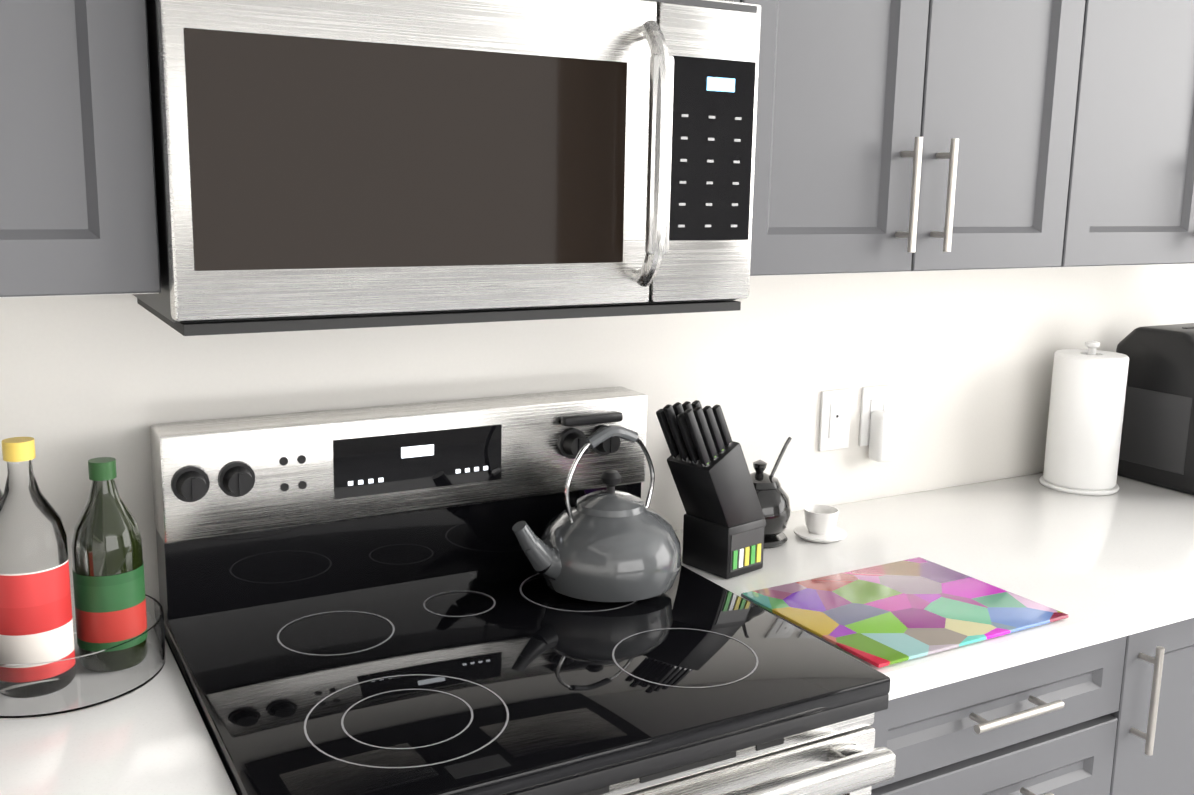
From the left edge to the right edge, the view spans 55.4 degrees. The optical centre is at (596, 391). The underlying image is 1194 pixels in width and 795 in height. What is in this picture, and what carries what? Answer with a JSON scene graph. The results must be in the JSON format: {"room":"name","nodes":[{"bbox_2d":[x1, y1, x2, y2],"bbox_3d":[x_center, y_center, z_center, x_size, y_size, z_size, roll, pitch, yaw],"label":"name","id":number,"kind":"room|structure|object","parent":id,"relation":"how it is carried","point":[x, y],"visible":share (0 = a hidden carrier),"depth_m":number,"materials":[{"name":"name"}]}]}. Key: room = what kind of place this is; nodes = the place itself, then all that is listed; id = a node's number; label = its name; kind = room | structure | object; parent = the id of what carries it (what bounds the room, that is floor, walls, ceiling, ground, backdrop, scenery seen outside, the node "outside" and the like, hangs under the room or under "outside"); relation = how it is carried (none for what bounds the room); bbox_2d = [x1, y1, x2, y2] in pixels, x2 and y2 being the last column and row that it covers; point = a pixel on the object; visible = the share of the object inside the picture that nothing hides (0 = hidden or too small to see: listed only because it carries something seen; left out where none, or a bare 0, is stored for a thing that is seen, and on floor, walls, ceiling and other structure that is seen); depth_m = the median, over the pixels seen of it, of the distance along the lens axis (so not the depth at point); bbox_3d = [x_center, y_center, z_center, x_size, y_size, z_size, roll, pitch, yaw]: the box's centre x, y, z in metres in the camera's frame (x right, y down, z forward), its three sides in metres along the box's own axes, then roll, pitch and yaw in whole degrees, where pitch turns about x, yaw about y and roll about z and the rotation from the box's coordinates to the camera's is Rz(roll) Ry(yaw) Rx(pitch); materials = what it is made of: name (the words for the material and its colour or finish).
{"room":"kitchen","nodes":[
{"label":"kitchen","id":0,"kind":"room"},
{"bbox_2d":[0,264,1193,601],"bbox_3d":[0.886,-0.100,2.452,5.890,2.390,0.100,-5,12,-29],"label":"wall","id":1,"kind":"structure","parent":0,"point":[960,362],"depth_m":2.01,"materials":[{"name":"paint"}]},
{"bbox_2d":[0,0,160,297],"bbox_3d":[-0.832,-0.480,1.126,0.680,0.766,0.366,-5,12,-29],"label":"upper cabinet","id":2,"kind":"object","parent":1,"relation":"attached to","point":[78,209],"visible":1,"depth_m":1.17,"materials":[{"name":"grey paint"}]},
{"bbox_2d":[132,0,760,335],"bbox_3d":[-0.192,-0.308,1.483,0.751,0.406,0.436,-5,12,-29],"label":"over-the-range microwave","id":3,"kind":"object","parent":1,"relation":"attached to","point":[332,164],"visible":1,"depth_m":1.31,"materials":[{"name":"grey metal"}]},
{"bbox_2d":[818,389,851,450],"bbox_3d":[0.456,0.055,2.173,0.072,0.116,0.009,-5,12,-29],"label":"switch plate","id":4,"kind":"object","parent":1,"relation":"attached to","point":[835,414],"visible":1,"depth_m":2.17,"materials":[{"name":"white plastic"}]},
{"bbox_2d":[859,385,895,461],"bbox_3d":[0.553,0.064,2.209,0.072,0.143,0.044,-5,12,-29],"label":"plug-in device","id":5,"kind":"object","parent":1,"relation":"attached to","point":[877,426],"visible":1,"depth_m":2.20,"materials":[{"name":"white plastic"}]},
{"bbox_2d":[740,0,1084,276],"bbox_3d":[0.427,-0.584,1.823,0.690,0.766,0.366,-5,12,-29],"label":"upper cabinet","id":6,"kind":"object","parent":1,"relation":"attached to","point":[911,135],"visible":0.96,"depth_m":1.72,"materials":[{"name":"grey paint"}]},
{"bbox_2d":[1051,0,1193,267],"bbox_3d":[1.071,-0.637,2.179,0.785,0.766,0.366,-5,12,-29],"label":"upper cabinet","id":7,"kind":"object","parent":1,"relation":"attached to","point":[1130,199],"visible":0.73,"depth_m":1.98,"materials":[{"name":"grey paint"}]},
{"bbox_3d":[2.009,1.514,0.661,5.890,0.100,4.800,-5,12,-29],"label":"floor","id":8,"kind":"structure","parent":0,"visible":0},
{"bbox_2d":[149,386,895,794],"bbox_3d":[-0.123,0.660,1.544,0.762,1.185,0.716,-5,12,-29],"label":"range","id":9,"kind":"object","parent":8,"relation":"on","point":[361,602],"visible":0.9,"depth_m":1.50,"materials":[{"name":"black"}]},
{"bbox_2d":[512,425,680,602],"bbox_3d":[-0.005,0.173,1.671,0.279,0.244,0.216,-7,13,-37],"label":"kettle","id":10,"kind":"object","parent":9,"relation":"on","point":[610,544],"visible":1,"depth_m":1.62,"materials":[{"name":"grey metal"}]},
{"bbox_2d":[870,632,1141,794],"bbox_3d":[0.421,0.755,1.943,0.550,0.876,0.598,-5,12,-29],"label":"base cabinet","id":11,"kind":"object","parent":8,"relation":"on","point":[1114,717],"depth_m":1.66,"materials":[{"name":"grey paint"}]},
{"bbox_2d":[674,473,1193,699],"bbox_3d":[0.849,0.274,2.073,1.495,0.040,0.633,-5,12,-29],"label":"countertop","id":12,"kind":"structure","parent":11,"relation":"on","point":[1097,569],"depth_m":1.92,"materials":[{"name":"stone"}]},
{"bbox_2d":[656,400,765,578],"bbox_3d":[0.177,0.150,1.788,0.182,0.280,0.104,-8,14,-41],"label":"knife block","id":13,"kind":"object","parent":12,"relation":"on","point":[724,523],"visible":1,"depth_m":1.77,"materials":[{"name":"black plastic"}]},
{"bbox_2d":[750,437,791,548],"bbox_3d":[0.284,0.171,1.969,0.124,0.178,0.115,-5,12,-29],"label":"sugar pot","id":14,"kind":"object","parent":12,"relation":"on","point":[773,497],"visible":0.6,"depth_m":1.94,"materials":[{"name":"grey metal"}]},
{"bbox_2d":[794,504,846,542],"bbox_3d":[0.394,0.232,2.003,0.092,0.050,0.092,-5,12,-29],"label":"cup","id":15,"kind":"object","parent":12,"relation":"on","point":[819,526],"visible":1,"depth_m":1.98,"materials":[{"name":"white ceramic"}]},
{"bbox_2d":[741,557,1068,667],"bbox_3d":[0.446,0.315,1.666,0.370,0.009,0.290,-5,12,-30],"label":"cutting board","id":16,"kind":"object","parent":12,"relation":"on","point":[880,616],"visible":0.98,"depth_m":1.64,"materials":[{"name":"multicoloured glass"}]},
{"bbox_2d":[1039,340,1128,494],"bbox_3d":[1.015,0.047,2.361,0.156,0.308,0.156,-5,12,-29],"label":"paper towel","id":17,"kind":"object","parent":12,"relation":"on","point":[1086,412],"visible":1,"depth_m":2.31,"materials":[{"name":"white paper"}]},
{"bbox_2d":[1116,323,1193,494],"bbox_3d":[1.289,0.034,2.396,0.233,0.332,0.310,-5,12,-29],"label":"air fryer","id":18,"kind":"object","parent":12,"relation":"on","point":[1157,443],"visible":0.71,"depth_m":2.37,"materials":[{"name":"black plastic"}]},
{"bbox_2d":[1126,618,1193,794],"bbox_3d":[0.856,0.719,2.184,0.447,0.876,0.598,-5,12,-29],"label":"base cabinet","id":19,"kind":"object","parent":8,"relation":"on","point":[1162,744],"depth_m":1.84,"materials":[{"name":"grey paint"}]},
{"bbox_3d":[-0.764,1.017,0.386,0.651,0.875,2.198,-5,12,-29],"label":"base cabinet leg","id":20,"kind":"object","parent":8,"relation":"on","visible":0},
{"bbox_2d":[0,639,236,794],"bbox_3d":[-0.566,0.552,0.408,1.085,0.040,2.198,-5,12,-29],"label":"countertop","id":21,"kind":"structure","parent":20,"relation":"on","point":[152,737],"depth_m":1.22,"materials":[{"name":"stone"}]},
{"bbox_2d":[0,588,165,719],"bbox_3d":[-0.663,0.315,1.393,0.250,0.066,0.250,-5,12,-29],"label":"tray","id":22,"kind":"object","parent":21,"relation":"on","point":[77,683],"visible":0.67,"depth_m":1.30,"materials":[{"name":"clear glass"}]},
{"bbox_2d":[0,437,74,664],"bbox_3d":[-0.668,0.203,1.334,0.088,0.298,0.089,-5,12,-29],"label":"bottle","id":23,"kind":"object","parent":22,"relation":"in","point":[36,622],"visible":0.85,"depth_m":1.30,"materials":[{"name":"clear glass"}]},
{"bbox_2d":[71,457,146,655],"bbox_3d":[-0.605,0.211,1.407,0.081,0.258,0.081,-5,12,-29],"label":"olive oil bottle","id":24,"kind":"object","parent":22,"relation":"in","point":[108,581],"visible":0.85,"depth_m":1.38,"materials":[{"name":"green glass"}]}
]}

